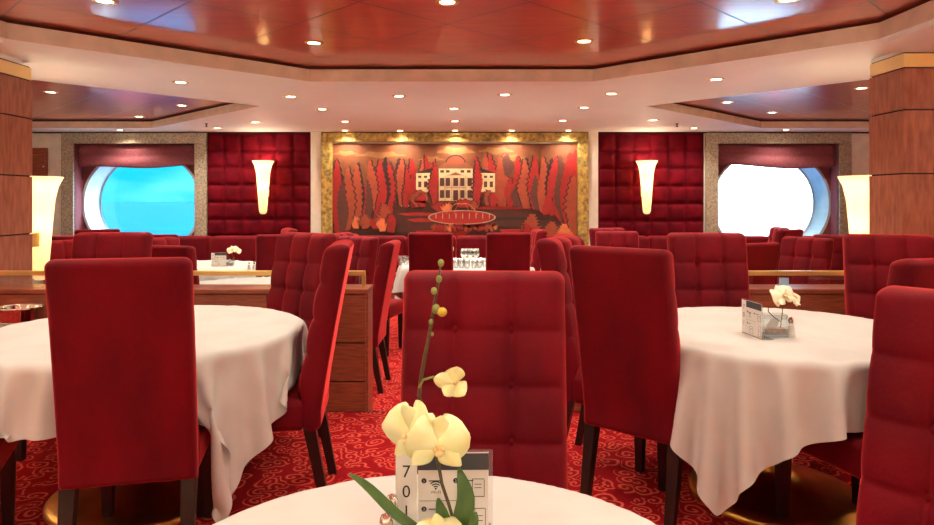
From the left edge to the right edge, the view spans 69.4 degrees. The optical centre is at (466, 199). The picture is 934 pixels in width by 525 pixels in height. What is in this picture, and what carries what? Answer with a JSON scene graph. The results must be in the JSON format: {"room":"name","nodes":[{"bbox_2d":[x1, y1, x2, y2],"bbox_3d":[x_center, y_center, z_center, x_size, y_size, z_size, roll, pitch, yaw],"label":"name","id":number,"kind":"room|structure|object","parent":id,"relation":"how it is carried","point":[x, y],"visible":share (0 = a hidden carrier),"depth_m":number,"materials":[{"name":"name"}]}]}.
{"room":"ship interior","nodes":[
{"label":"ship interior","id":0,"kind":"room"},
{"bbox_2d":[30,80,230,120],"bbox_3d":[-4.121,-1.090,7.352,4.058,0.001,3.811,0,0,0],"label":"ceiling","id":1,"kind":"structure","parent":0,"point":[72,102],"depth_m":7.70,"materials":[{"name":"red paint"}]},
{"bbox_2d":[373,315,401,410],"bbox_3d":[-0.100,1.510,7.015,12.600,0.120,5.630,0,0,0],"label":"floor","id":2,"kind":"structure","parent":0,"point":[390,398],"depth_m":5.48,"materials":[{"name":"red carpet"}]},
{"bbox_2d":[0,58,31,283],"bbox_3d":[-3.485,0.250,4.580,0.750,2.400,0.500,0,0,0],"label":"column","id":3,"kind":"structure","parent":2,"relation":"on","point":[15,83],"depth_m":4.64,"materials":[{"name":"brown wood"}]},
{"bbox_2d":[30,176,63,279],"bbox_3d":[-3.190,0.213,5.000,0.313,0.775,0.394,0,0,0],"label":"wall sconce","id":4,"kind":"object","parent":3,"relation":"attached to","point":[44,188],"visible":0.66,"depth_m":4.98,"materials":[{"name":"beige glass"}]},
{"bbox_2d":[43,240,72,283],"bbox_3d":[-2.967,0.885,5.290,0.645,1.130,0.444,0,0,35],"label":"dining chair","id":5,"kind":"object","parent":2,"relation":"on","point":[60,249],"visible":0.05,"depth_m":5.33,"materials":[{"name":"red fabric"}]},
{"bbox_2d":[74,229,119,234],"bbox_3d":[-4.193,0.885,7.643,0.444,1.130,0.645,0,0,-30],"label":"dining chair","id":6,"kind":"object","parent":2,"relation":"on","point":[82,230],"visible":0.03,"depth_m":7.37,"materials":[{"name":"red fabric"}]},
{"bbox_2d":[52,236,211,260],"bbox_3d":[-4.840,0.975,9.190,2.520,0.950,0.700,0,0,0],"label":"banquette","id":7,"kind":"object","parent":2,"relation":"on","point":[202,244],"visible":0.08,"depth_m":9.29,"materials":[{"name":"red fabric"}]},
{"bbox_2d":[152,236,179,245],"bbox_3d":[-2.402,0.885,5.635,0.645,1.130,0.444,0,0,24],"label":"dining chair","id":8,"kind":"object","parent":2,"relation":"on","point":[171,240],"visible":0.06,"depth_m":5.80,"materials":[{"name":"red fabric"}]},
{"bbox_2d":[153,234,179,240],"bbox_3d":[-2.929,0.885,6.582,0.444,1.130,0.645,0,0,-2],"label":"dining chair","id":9,"kind":"object","parent":2,"relation":"on","point":[154,235],"visible":0.04,"depth_m":6.27,"materials":[{"name":"red fabric"}]},
{"bbox_2d":[151,245,199,283],"bbox_3d":[-2.070,0.885,5.053,0.444,1.130,0.645,0,0,14],"label":"dining chair","id":10,"kind":"object","parent":2,"relation":"on","point":[189,252],"visible":0.07,"depth_m":4.74,"materials":[{"name":"red fabric"}]},
{"bbox_2d":[0,270,372,411],"bbox_3d":[-1.860,0.951,4.320,2.484,0.998,0.250,0,0,0],"label":"partition","id":11,"kind":"object","parent":2,"relation":"on","point":[351,376],"visible":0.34,"depth_m":4.20,"materials":[{"name":"brown wood"}]},
{"bbox_2d":[211,236,255,261],"bbox_3d":[-2.745,0.975,9.190,1.590,0.950,0.700,0,0,0],"label":"banquette","id":12,"kind":"object","parent":2,"relation":"on","point":[219,244],"visible":0.09,"depth_m":9.28,"materials":[{"name":"red fabric"}]},
{"bbox_2d":[256,234,278,276],"bbox_3d":[-1.825,0.885,6.569,0.444,1.130,0.645,0,0,-18],"label":"dining chair","id":13,"kind":"object","parent":2,"relation":"on","point":[265,244],"visible":0.16,"depth_m":6.25,"materials":[{"name":"red fabric"}]},
{"bbox_2d":[281,228,296,232],"bbox_3d":[-2.256,0.885,7.530,0.645,1.130,0.444,0,0,-25],"label":"dining chair","id":14,"kind":"object","parent":2,"relation":"on","point":[283,229],"visible":0.09,"depth_m":7.54,"materials":[{"name":"red fabric"}]},
{"bbox_2d":[338,236,378,283],"bbox_3d":[-1.119,0.885,5.724,0.444,1.130,0.645,0,0,37],"label":"dining chair","id":15,"kind":"object","parent":2,"relation":"on","point":[365,249],"visible":0.3,"depth_m":5.80,"materials":[{"name":"red fabric"}]},
{"bbox_2d":[331,232,402,356],"bbox_3d":[-0.977,0.885,6.528,0.645,1.130,0.444,0,0,15],"label":"dining chair","id":16,"kind":"object","parent":2,"relation":"on","point":[396,305],"visible":0.11,"depth_m":6.48,"materials":[{"name":"red fabric"}]},
{"bbox_2d":[373,240,400,393],"bbox_3d":[-0.862,0.885,5.269,0.645,1.130,0.444,0,0,2],"label":"dining chair","id":17,"kind":"object","parent":2,"relation":"on","point":[388,253],"visible":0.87,"depth_m":5.05,"materials":[{"name":"red fabric"}]},
{"bbox_2d":[408,233,452,271],"bbox_3d":[-0.343,0.885,6.922,0.444,1.130,0.645,0,0,3],"label":"dining chair","id":18,"kind":"object","parent":2,"relation":"on","point":[425,250],"visible":0.52,"depth_m":6.63,"materials":[{"name":"red fabric"}]},
{"bbox_2d":[354,234,584,298],"bbox_3d":[-0.140,0.950,8.845,3.160,1.000,1.390,0,0,0],"label":"banquette","id":19,"kind":"object","parent":2,"relation":"on","point":[463,242],"visible":0.2,"depth_m":9.28,"materials":[{"name":"red fabric"}]},
{"bbox_2d":[486,233,530,270],"bbox_3d":[0.393,0.885,6.922,0.444,1.130,0.645,0,0,-3],"label":"dining chair","id":20,"kind":"object","parent":2,"relation":"on","point":[504,251],"visible":0.52,"depth_m":6.63,"materials":[{"name":"red fabric"}]},
{"bbox_2d":[530,229,546,270],"bbox_3d":[0.518,0.885,7.336,0.645,1.130,0.444,0,0,-3],"label":"dining chair","id":21,"kind":"object","parent":2,"relation":"on","point":[536,234],"visible":0.28,"depth_m":7.14,"materials":[{"name":"red fabric"}]},
{"bbox_2d":[589,228,624,245],"bbox_3d":[1.700,0.885,7.486,0.444,1.130,0.645,0,0,-21],"label":"dining chair","id":22,"kind":"object","parent":2,"relation":"on","point":[592,231],"visible":0.08,"depth_m":7.65,"materials":[{"name":"red fabric"}]},
{"bbox_2d":[595,231,638,247],"bbox_3d":[1.557,0.885,6.668,0.444,1.130,0.645,0,0,-3],"label":"dining chair","id":23,"kind":"object","parent":2,"relation":"on","point":[628,239],"visible":0.2,"depth_m":6.87,"materials":[{"name":"red fabric"}]},
{"bbox_2d":[639,236,666,249],"bbox_3d":[2.525,0.975,9.190,1.550,0.950,0.700,0,0,0],"label":"banquette","id":24,"kind":"object","parent":2,"relation":"on","point":[650,242],"visible":0.09,"depth_m":9.28,"materials":[{"name":"red fabric"}]},
{"bbox_2d":[573,270,845,411],"bbox_3d":[1.715,0.951,4.320,2.174,0.998,0.250,0,0,0],"label":"base cabinet","id":25,"kind":"object","parent":2,"relation":"on","point":[828,298],"visible":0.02,"depth_m":4.20,"materials":[{"name":"brown wood"}]},
{"bbox_2d":[779,278,788,285],"bbox_3d":[2.019,0.525,4.300,0.056,0.058,0.030,0,0,17],"label":"card","id":26,"kind":"object","parent":25,"relation":"on","point":[782,281],"visible":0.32,"depth_m":4.30,"materials":[{"name":"paper"}]},
{"bbox_2d":[746,242,780,283],"bbox_3d":[2.043,0.885,5.292,0.444,1.130,0.645,0,0,-27],"label":"dining chair","id":27,"kind":"object","parent":2,"relation":"on","point":[760,256],"visible":0.25,"depth_m":5.04,"materials":[{"name":"red fabric"}]},
{"bbox_2d":[768,226,788,241],"bbox_3d":[3.441,0.885,8.043,0.645,1.130,0.444,0,0,9],"label":"dining chair","id":28,"kind":"object","parent":2,"relation":"on","point":[773,230],"visible":0.06,"depth_m":8.04,"materials":[{"name":"red fabric"}]},
{"bbox_2d":[746,236,812,242],"bbox_3d":[4.620,0.975,9.190,2.560,0.950,0.700,0,0,0],"label":"banquette","id":29,"kind":"object","parent":2,"relation":"on","point":[749,239],"visible":0.06,"depth_m":9.28,"materials":[{"name":"red fabric"}]},
{"bbox_2d":[774,229,803,283],"bbox_3d":[3.381,0.885,7.626,0.444,1.130,0.645,0,0,-37],"label":"dining chair","id":30,"kind":"object","parent":2,"relation":"on","point":[779,234],"visible":0.13,"depth_m":7.31,"materials":[{"name":"red fabric"}]},
{"bbox_2d":[777,236,833,283],"bbox_3d":[2.686,0.885,5.658,0.645,1.130,0.444,0,0,-30],"label":"dining chair","id":31,"kind":"object","parent":2,"relation":"on","point":[797,253],"visible":0.34,"depth_m":5.71,"materials":[{"name":"red fabric"}]},
{"bbox_2d":[813,234,843,283],"bbox_3d":[3.264,0.885,5.965,0.444,1.130,0.645,0,0,34],"label":"dining chair","id":32,"kind":"object","parent":2,"relation":"on","point":[837,258],"visible":0.14,"depth_m":6.12,"materials":[{"name":"red fabric"}]},
{"bbox_2d":[869,52,933,236],"bbox_3d":[3.175,0.250,4.515,0.750,2.400,0.370,0,0,0],"label":"column","id":33,"kind":"structure","parent":2,"relation":"on","point":[901,86],"depth_m":4.35,"materials":[{"name":"brown wood"}]},
{"bbox_2d":[837,175,871,233],"bbox_3d":[2.870,0.213,4.870,0.313,0.775,0.394,0,0,0],"label":"wall sconce","id":34,"kind":"object","parent":33,"relation":"attached to","point":[856,187],"visible":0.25,"depth_m":4.84,"materials":[{"name":"beige glass"}]},
{"bbox_3d":[0.030,1.083,7.500,1.512,0.735,1.512,0,0,0],"label":"round table","id":35,"kind":"object","parent":2,"relation":"on","visible":0},
{"bbox_2d":[392,257,540,298],"bbox_3d":[0.026,1.062,7.493,1.726,0.725,1.715,0,0,0],"label":"tablecloth","id":36,"kind":"object","parent":35,"relation":"on","point":[398,287],"visible":0.07,"depth_m":7.29,"materials":[{"name":"white fabric"}]},
{"bbox_2d":[464,259,469,268],"bbox_3d":[0.000,0.657,6.980,0.072,0.100,0.072,0,0,0],"label":"glass","id":37,"kind":"object","parent":36,"relation":"on","point":[464,259],"visible":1,"depth_m":6.96,"materials":[{"name":"clear glass"}]},
{"bbox_2d":[471,258,476,267],"bbox_3d":[0.073,0.657,7.000,0.072,0.100,0.072,0,0,0],"label":"glass","id":38,"kind":"object","parent":36,"relation":"on","point":[471,258],"visible":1,"depth_m":6.98,"materials":[{"name":"clear glass"}]},
{"bbox_3d":[-2.950,1.083,7.200,1.472,0.735,1.472,0,0,-17],"label":"round table","id":39,"kind":"object","parent":2,"relation":"on","visible":0},
{"bbox_2d":[197,260,255,280],"bbox_3d":[-2.951,1.062,7.192,1.681,0.725,1.670,0,0,-28],"label":"tablecloth","id":40,"kind":"object","parent":39,"relation":"on","point":[203,264],"visible":0.1,"depth_m":7.08,"materials":[{"name":"white fabric"}]},
{"bbox_2d":[211,253,225,265],"bbox_3d":[-2.648,0.633,7.223,0.163,0.149,0.051,0,0,-6],"label":"card stand","id":41,"kind":"object","parent":40,"relation":"on","point":[217,259],"visible":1,"depth_m":7.20,"materials":[{"name":"paper"}]},
{"bbox_2d":[226,246,241,265],"bbox_3d":[-2.517,0.600,7.250,0.178,0.215,0.089,0,0,0],"label":"vase","id":42,"kind":"object","parent":40,"relation":"on","point":[231,249],"visible":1,"depth_m":7.24,"materials":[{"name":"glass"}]},
{"bbox_3d":[-4.900,1.083,8.000,1.392,0.735,1.392,0,0,-17],"label":"round table","id":43,"kind":"object","parent":2,"relation":"on","visible":0},
{"bbox_2d":[32,278,43,283],"bbox_3d":[-4.904,1.056,7.996,1.589,0.715,1.585,0,0,-13],"label":"tablecloth","id":44,"kind":"object","parent":43,"relation":"on","point":[33,280],"visible":0.02,"depth_m":7.33,"materials":[{"name":"white fabric"}]},
{"bbox_3d":[-1.750,1.083,5.620,1.194,0.735,1.194,0,0,-17],"label":"round table","id":45,"kind":"object","parent":2,"relation":"on","visible":0},
{"bbox_2d":[200,276,270,283],"bbox_3d":[-1.750,1.056,5.615,1.359,0.715,1.362,0,0,44],"label":"tablecloth","id":46,"kind":"object","parent":45,"relation":"on","point":[250,280],"visible":0.09,"depth_m":5.86,"materials":[{"name":"white fabric"}]},
{"bbox_2d":[0,412,851,524],"bbox_3d":[-0.100,1.445,0.800,12.600,0.250,6.800,0,0,0],"label":"floor","id":47,"kind":"structure","parent":0,"point":[361,447],"depth_m":3.31,"materials":[{"name":"red carpet"}]},
{"bbox_2d":[0,438,18,524],"bbox_3d":[-1.991,0.755,2.363,0.645,1.130,0.444,0,0,-23],"label":"dining chair","id":48,"kind":"object","parent":47,"relation":"on","point":[8,450],"visible":0.64,"depth_m":2.63,"materials":[{"name":"red fabric"}]},
{"bbox_2d":[0,303,45,327],"bbox_3d":[-2.638,0.973,3.978,0.292,0.689,0.292,0,0,0],"label":"wine cooler","id":49,"kind":"object","parent":47,"relation":"on","point":[23,312],"visible":0.36,"depth_m":3.92,"materials":[{"name":"silver metal"}]},
{"bbox_2d":[16,232,152,460],"bbox_3d":[-2.082,0.755,3.718,0.444,1.130,0.645,0,0,-2],"label":"dining chair","id":50,"kind":"object","parent":47,"relation":"on","point":[85,244],"visible":0.19,"depth_m":3.92,"materials":[{"name":"red fabric"}]},
{"bbox_2d":[44,257,213,524],"bbox_3d":[-1.202,0.755,2.495,0.444,1.130,0.645,0,0,-13],"label":"dining chair","id":51,"kind":"object","parent":47,"relation":"on","point":[122,330],"visible":1,"depth_m":2.25,"materials":[{"name":"red fabric"}]},
{"bbox_2d":[43,480,236,524],"bbox_3d":[-1.445,0.953,3.040,1.352,0.735,1.352,0,0,0],"label":"round table","id":52,"kind":"object","parent":47,"relation":"on","point":[152,503],"visible":0.09,"depth_m":2.80,"materials":[{"name":"gold metal"}]},
{"bbox_2d":[0,305,307,522],"bbox_3d":[-1.483,0.892,3.046,1.476,0.636,1.450,0,0,0],"label":"tablecloth","id":53,"kind":"object","parent":52,"relation":"on","point":[248,359],"visible":0.53,"depth_m":2.64,"materials":[{"name":"white fabric"}]},
{"bbox_2d":[196,239,353,517],"bbox_3d":[-0.845,0.755,3.046,0.645,1.130,0.444,0,0,-7],"label":"dining chair","id":54,"kind":"object","parent":47,"relation":"on","point":[308,398],"visible":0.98,"depth_m":2.86,"materials":[{"name":"red fabric"}]},
{"bbox_2d":[245,232,336,465],"bbox_3d":[-1.095,0.755,3.704,0.444,1.130,0.645,0,0,37],"label":"dining chair","id":55,"kind":"object","parent":47,"relation":"on","point":[295,274],"visible":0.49,"depth_m":3.83,"materials":[{"name":"red fabric"}]},
{"bbox_2d":[365,411,388,412],"bbox_3d":[0.005,1.342,4.200,1.270,0.056,0.024,0,0,0],"label":"trim","id":56,"kind":"structure","parent":47,"relation":"attached to","point":[366,411],"depth_m":4.19,"materials":[{"name":"silver metal"}]},
{"bbox_2d":[400,270,567,489],"bbox_3d":[0.033,0.765,1.718,0.475,1.111,0.645,0,0,3],"label":"dining chair","id":57,"kind":"object","parent":47,"relation":"on","point":[505,330],"visible":0.63,"depth_m":1.89,"materials":[{"name":"red fabric"}]},
{"bbox_2d":[536,235,667,491],"bbox_3d":[0.719,0.755,3.376,0.645,1.130,0.444,0,0,26],"label":"dining chair","id":58,"kind":"object","parent":47,"relation":"on","point":[553,252],"visible":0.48,"depth_m":3.28,"materials":[{"name":"red fabric"}]},
{"bbox_2d":[569,245,683,524],"bbox_3d":[0.797,0.755,2.942,0.444,1.130,0.645,0,0,41],"label":"dining chair","id":59,"kind":"object","parent":47,"relation":"on","point":[626,310],"visible":0.92,"depth_m":2.73,"materials":[{"name":"red fabric"}]},
{"bbox_2d":[667,233,749,307],"bbox_3d":[1.376,0.755,3.648,0.444,1.130,0.645,0,0,3],"label":"dining chair","id":60,"kind":"object","parent":47,"relation":"on","point":[711,269],"visible":0.46,"depth_m":3.83,"materials":[{"name":"red fabric"}]},
{"bbox_2d":[687,458,856,524],"bbox_3d":[1.380,0.953,3.030,1.272,0.735,1.272,0,0,0],"label":"round table","id":61,"kind":"object","parent":47,"relation":"on","point":[817,497],"visible":0.22,"depth_m":2.83,"materials":[{"name":"gold metal"}]},
{"bbox_2d":[670,306,872,515],"bbox_3d":[1.383,0.882,3.023,1.391,0.616,1.406,0,0,0],"label":"tablecloth","id":62,"kind":"object","parent":61,"relation":"on","point":[747,404],"visible":0.61,"depth_m":2.52,"materials":[{"name":"white fabric"}]},
{"bbox_2d":[742,299,761,338],"bbox_3d":[1.231,0.501,2.863,0.052,0.152,0.166,0,0,-6],"label":"card stand","id":63,"kind":"object","parent":62,"relation":"on","point":[751,311],"visible":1,"depth_m":2.85,"materials":[{"name":"paper"}]},
{"bbox_2d":[762,285,800,336],"bbox_3d":[1.336,0.470,2.860,0.178,0.215,0.089,0,0,0],"label":"potted orchid","id":64,"kind":"object","parent":62,"relation":"on","point":[781,293],"visible":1,"depth_m":2.85,"materials":[{"name":"white plant"}]},
{"bbox_2d":[787,317,794,336],"bbox_3d":[1.363,0.534,2.840,0.034,0.086,0.034,0,0,0],"label":"salt shaker","id":65,"kind":"object","parent":62,"relation":"on","point":[790,332],"visible":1,"depth_m":2.83,"materials":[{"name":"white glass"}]},
{"bbox_2d":[774,258,933,519],"bbox_3d":[1.544,0.755,2.512,0.444,1.130,0.645,0,0,-16],"label":"dining chair","id":66,"kind":"object","parent":47,"relation":"on","point":[844,455],"visible":0.09,"depth_m":2.41,"materials":[{"name":"red fabric"}]},
{"bbox_2d":[842,234,933,318],"bbox_3d":[2.245,0.755,3.471,0.444,1.130,0.645,0,0,18],"label":"dining chair","id":67,"kind":"object","parent":47,"relation":"on","point":[867,258],"visible":0.36,"depth_m":3.68,"materials":[{"name":"red fabric"}]},
{"bbox_2d":[856,285,933,524],"bbox_3d":[0.958,0.767,1.369,0.645,1.105,0.471,0,0,-35],"label":"dining chair","id":68,"kind":"object","parent":47,"relation":"on","point":[896,487],"visible":1,"depth_m":1.58,"materials":[{"name":"red fabric"}]},
{"bbox_3d":[-0.057,0.953,0.970,0.922,0.735,0.922,0,0,0],"label":"round table","id":69,"kind":"object","parent":47,"relation":"on","visible":0},
{"bbox_2d":[212,474,655,524],"bbox_3d":[-0.057,0.834,0.968,1.053,0.519,1.052,0,0,0],"label":"tablecloth","id":70,"kind":"object","parent":69,"relation":"on","point":[512,501],"visible":0.6,"depth_m":1.26,"materials":[{"name":"white fabric"}]},
{"bbox_2d":[379,513,392,524],"bbox_3d":[-0.127,0.534,1.060,0.034,0.086,0.034,0,0,0],"label":"salt shaker","id":71,"kind":"object","parent":70,"relation":"on","point":[386,518],"visible":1,"depth_m":1.05,"materials":[{"name":"clear glass"}]},
{"bbox_2d":[387,493,399,524],"bbox_3d":[-0.126,0.534,1.130,0.034,0.086,0.034,0,0,0],"label":"salt shaker","id":72,"kind":"object","parent":70,"relation":"on","point":[392,497],"visible":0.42,"depth_m":1.12,"materials":[{"name":"clear glass"}]},
{"bbox_2d":[349,259,478,524],"bbox_3d":[-0.086,0.336,1.075,0.207,0.483,0.080,0,0,5],"label":"potted orchid","id":73,"kind":"object","parent":70,"relation":"on","point":[416,433],"visible":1,"depth_m":1.07,"materials":[{"name":"yellow plant"}]},
{"bbox_2d":[396,452,488,524],"bbox_3d":[-0.040,0.501,1.174,0.166,0.152,0.052,0,0,-1],"label":"card stand","id":74,"kind":"object","parent":70,"relation":"on","point":[475,465],"visible":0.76,"depth_m":1.15,"materials":[{"name":"paper"}]},
{"bbox_2d":[421,478,485,524],"bbox_3d":[-0.025,0.520,1.149,0.113,0.094,0.001,0,0,-1],"label":"print","id":75,"kind":"object","parent":74,"relation":"on","point":[431,489],"depth_m":1.15},
{"bbox_2d":[32,133,868,235],"bbox_3d":[-0.100,0.195,9.730,12.600,2.750,0.001,0,0,0],"label":"wall","id":76,"kind":"structure","parent":0,"point":[52,141],"depth_m":9.73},
{"bbox_2d":[32,148,47,175],"bbox_3d":[-6.180,-0.500,9.694,0.280,0.500,0.072,0,0,0],"label":"wall panel","id":77,"kind":"object","parent":76,"relation":"attached to","point":[39,155],"visible":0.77,"depth_m":9.68,"materials":[{"name":"brown wood"}]},
{"bbox_2d":[61,133,207,235],"bbox_3d":[-4.780,0.050,10.020,2.400,2.200,0.680,0,0,0],"label":"window","id":78,"kind":"structure","parent":76,"relation":"in","point":[82,188],"depth_m":9.68,"materials":[{"name":"beige stone"}]},
{"bbox_2d":[78,144,193,167],"bbox_3d":[-4.780,-0.636,9.793,1.709,0.348,0.052,0,0,0],"label":"blind","id":79,"kind":"object","parent":78,"relation":"attached to","point":[102,155],"visible":0.98,"depth_m":9.79,"materials":[{"name":"fabric"}]},
{"bbox_2d":[208,133,310,236],"bbox_3d":[-2.993,0.154,9.699,1.485,2.228,0.062,0,0,0],"label":"wall panel","id":80,"kind":"object","parent":76,"relation":"attached to","point":[233,206],"visible":0.62,"depth_m":9.68,"materials":[{"name":"fabric"}]},
{"bbox_2d":[252,160,273,213],"bbox_3d":[-2.870,-0.176,9.539,0.304,0.752,0.382,0,0,0],"label":"wall sconce","id":81,"kind":"object","parent":80,"relation":"attached to","point":[262,167],"visible":1,"depth_m":9.43,"materials":[{"name":"white glass"}]},
{"bbox_2d":[311,132,320,232],"bbox_3d":[-2.170,0.235,9.710,0.150,2.430,0.040,0,0,0],"label":"trim","id":82,"kind":"structure","parent":76,"relation":"attached to","point":[315,136],"depth_m":9.69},
{"bbox_2d":[32,132,868,132],"bbox_3d":[-0.100,-0.970,9.724,12.600,0.020,0.012,0,0,0],"label":"trim","id":83,"kind":"structure","parent":76,"relation":"attached to","point":[32,132],"depth_m":9.72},
{"bbox_2d":[321,133,588,245],"bbox_3d":[-0.175,-0.052,9.695,3.830,1.825,0.070,0,0,0],"label":"wall artwork","id":84,"kind":"object","parent":76,"relation":"attached to","point":[367,189],"visible":0.93,"depth_m":9.70,"materials":[{"name":"multicoloured paint"}]},
{"bbox_2d":[588,132,597,245],"bbox_3d":[1.815,0.235,9.710,0.140,2.430,0.040,0,0,0],"label":"trim","id":85,"kind":"structure","parent":76,"relation":"attached to","point":[593,136],"depth_m":9.69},
{"bbox_2d":[598,133,703,236],"bbox_3d":[2.647,0.176,9.699,1.515,2.272,0.062,0,0,0],"label":"wall panel","id":86,"kind":"object","parent":76,"relation":"attached to","point":[677,203],"visible":0.56,"depth_m":9.68,"materials":[{"name":"fabric"}]},
{"bbox_2d":[636,160,657,213],"bbox_3d":[2.530,-0.176,9.539,0.304,0.752,0.382,0,0,0],"label":"wall sconce","id":87,"kind":"object","parent":86,"relation":"attached to","point":[646,167],"visible":1,"depth_m":9.43,"materials":[{"name":"white glass"}]},
{"bbox_2d":[705,133,851,235],"bbox_3d":[4.475,0.050,10.020,2.400,2.200,0.680,0,0,0],"label":"window","id":88,"kind":"structure","parent":76,"relation":"in","point":[822,181],"depth_m":9.68,"materials":[{"name":"beige stone"}]},
{"bbox_2d":[718,144,834,168],"bbox_3d":[4.475,-0.633,9.793,1.708,0.354,0.052,0,0,0],"label":"blind","id":89,"kind":"object","parent":88,"relation":"attached to","point":[785,156],"visible":0.97,"depth_m":9.79,"materials":[{"name":"fabric"}]},
{"bbox_2d":[0,0,930,68],"bbox_3d":[-0.145,-1.100,2.340,5.510,0.001,6.674,0,0,0],"label":"ceiling","id":90,"kind":"structure","parent":0,"point":[355,34],"depth_m":4.23,"materials":[{"name":"red paint"}]},
{"bbox_2d":[92,0,118,4],"bbox_3d":[-2.000,-1.097,3.730,0.136,0.006,0.136,0,0,0],"label":"recessed light","id":91,"kind":"object","parent":90,"relation":"in","point":[104,2],"visible":1,"depth_m":3.74,"materials":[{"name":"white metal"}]},
{"bbox_2d":[304,40,323,44],"bbox_3d":[-1.070,-1.097,4.720,0.136,0.006,0.136,0,0,0],"label":"recessed light","id":92,"kind":"object","parent":90,"relation":"in","point":[311,42],"visible":1,"depth_m":4.71,"materials":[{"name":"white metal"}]},
{"bbox_2d":[435,0,458,5],"bbox_3d":[-0.110,-1.097,3.750,0.136,0.006,0.136,0,0,0],"label":"recessed light","id":93,"kind":"object","parent":90,"relation":"in","point":[438,2],"visible":1,"depth_m":3.75,"materials":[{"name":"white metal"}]},
{"bbox_2d":[574,39,593,43],"bbox_3d":[0.810,-1.097,4.670,0.136,0.006,0.136,0,0,0],"label":"recessed light","id":94,"kind":"object","parent":90,"relation":"in","point":[579,41],"visible":1,"depth_m":4.67,"materials":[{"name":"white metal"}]},
{"bbox_2d":[775,0,798,3],"bbox_3d":[1.760,-1.097,3.700,0.136,0.006,0.136,0,0,0],"label":"recessed light","id":95,"kind":"object","parent":90,"relation":"in","point":[776,1],"visible":1,"depth_m":3.73,"materials":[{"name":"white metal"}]},
{"bbox_2d":[0,18,933,131],"bbox_3d":[-0.100,-0.980,3.565,12.600,0.001,12.330,0,0,0],"label":"ceiling","id":96,"kind":"structure","parent":0,"point":[370,106],"depth_m":6.27,"materials":[{"name":"paint"}]},
{"bbox_2d":[172,81,188,83],"bbox_3d":[-2.380,-0.977,5.610,0.136,0.006,0.136,0,0,0],"label":"recessed light","id":97,"kind":"object","parent":96,"relation":"in","point":[177,82],"visible":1,"depth_m":5.62,"materials":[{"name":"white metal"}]},
{"bbox_2d":[283,95,297,97],"bbox_3d":[-1.670,-0.977,6.390,0.136,0.006,0.136,0,0,0],"label":"recessed light","id":98,"kind":"object","parent":96,"relation":"in","point":[286,96],"visible":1,"depth_m":6.38,"materials":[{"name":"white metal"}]},
{"bbox_2d":[392,95,405,97],"bbox_3d":[-0.640,-0.977,6.360,0.136,0.006,0.136,0,0,0],"label":"recessed light","id":99,"kind":"object","parent":96,"relation":"in","point":[398,96],"visible":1,"depth_m":6.36,"materials":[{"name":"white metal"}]},
{"bbox_2d":[0,0,933,127],"bbox_3d":[-0.145,-1.025,3.329,12.600,0.150,11.857,0,0,0],"label":"ceiling trim","id":100,"kind":"structure","parent":96,"relation":"attached to","point":[924,12],"depth_m":5.07,"materials":[{"name":"paint"}]},
{"bbox_2d":[497,93,511,95],"bbox_3d":[0.350,-0.977,6.270,0.136,0.006,0.136,0,0,0],"label":"recessed light","id":101,"kind":"object","parent":96,"relation":"in","point":[502,94],"visible":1,"depth_m":6.26,"materials":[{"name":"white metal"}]},
{"bbox_2d":[604,92,618,94],"bbox_3d":[1.330,-0.977,6.210,0.136,0.006,0.136,0,0,0],"label":"recessed light","id":102,"kind":"object","parent":96,"relation":"in","point":[609,93],"visible":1,"depth_m":6.20,"materials":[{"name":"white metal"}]},
{"bbox_2d":[707,78,724,80],"bbox_3d":[2.020,-0.977,5.470,0.136,0.006,0.136,0,0,0],"label":"recessed light","id":103,"kind":"object","parent":96,"relation":"in","point":[710,79],"visible":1,"depth_m":5.48,"materials":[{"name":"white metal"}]},
{"bbox_2d":[677,80,871,120],"bbox_3d":[3.831,-1.090,7.352,4.058,0.001,3.811,0,0,0],"label":"ceiling","id":104,"kind":"structure","parent":0,"point":[838,101],"depth_m":7.70,"materials":[{"name":"red paint"}]},
{"bbox_2d":[854,87,868,89],"bbox_3d":[3.840,-1.087,6.570,0.136,0.006,0.136,0,0,0],"label":"recessed light","id":105,"kind":"object","parent":104,"relation":"in","point":[857,88],"visible":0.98,"depth_m":6.57,"materials":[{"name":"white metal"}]},
{"label":"outside","id":106,"kind":"structure","parent":0,"visible":0},
{"bbox_2d":[101,202,812,235],"bbox_3d":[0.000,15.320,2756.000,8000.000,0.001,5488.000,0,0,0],"label":"sea","id":107,"kind":"structure","parent":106,"point":[746,218],"depth_m":626.80,"materials":[{"name":"liquid"}]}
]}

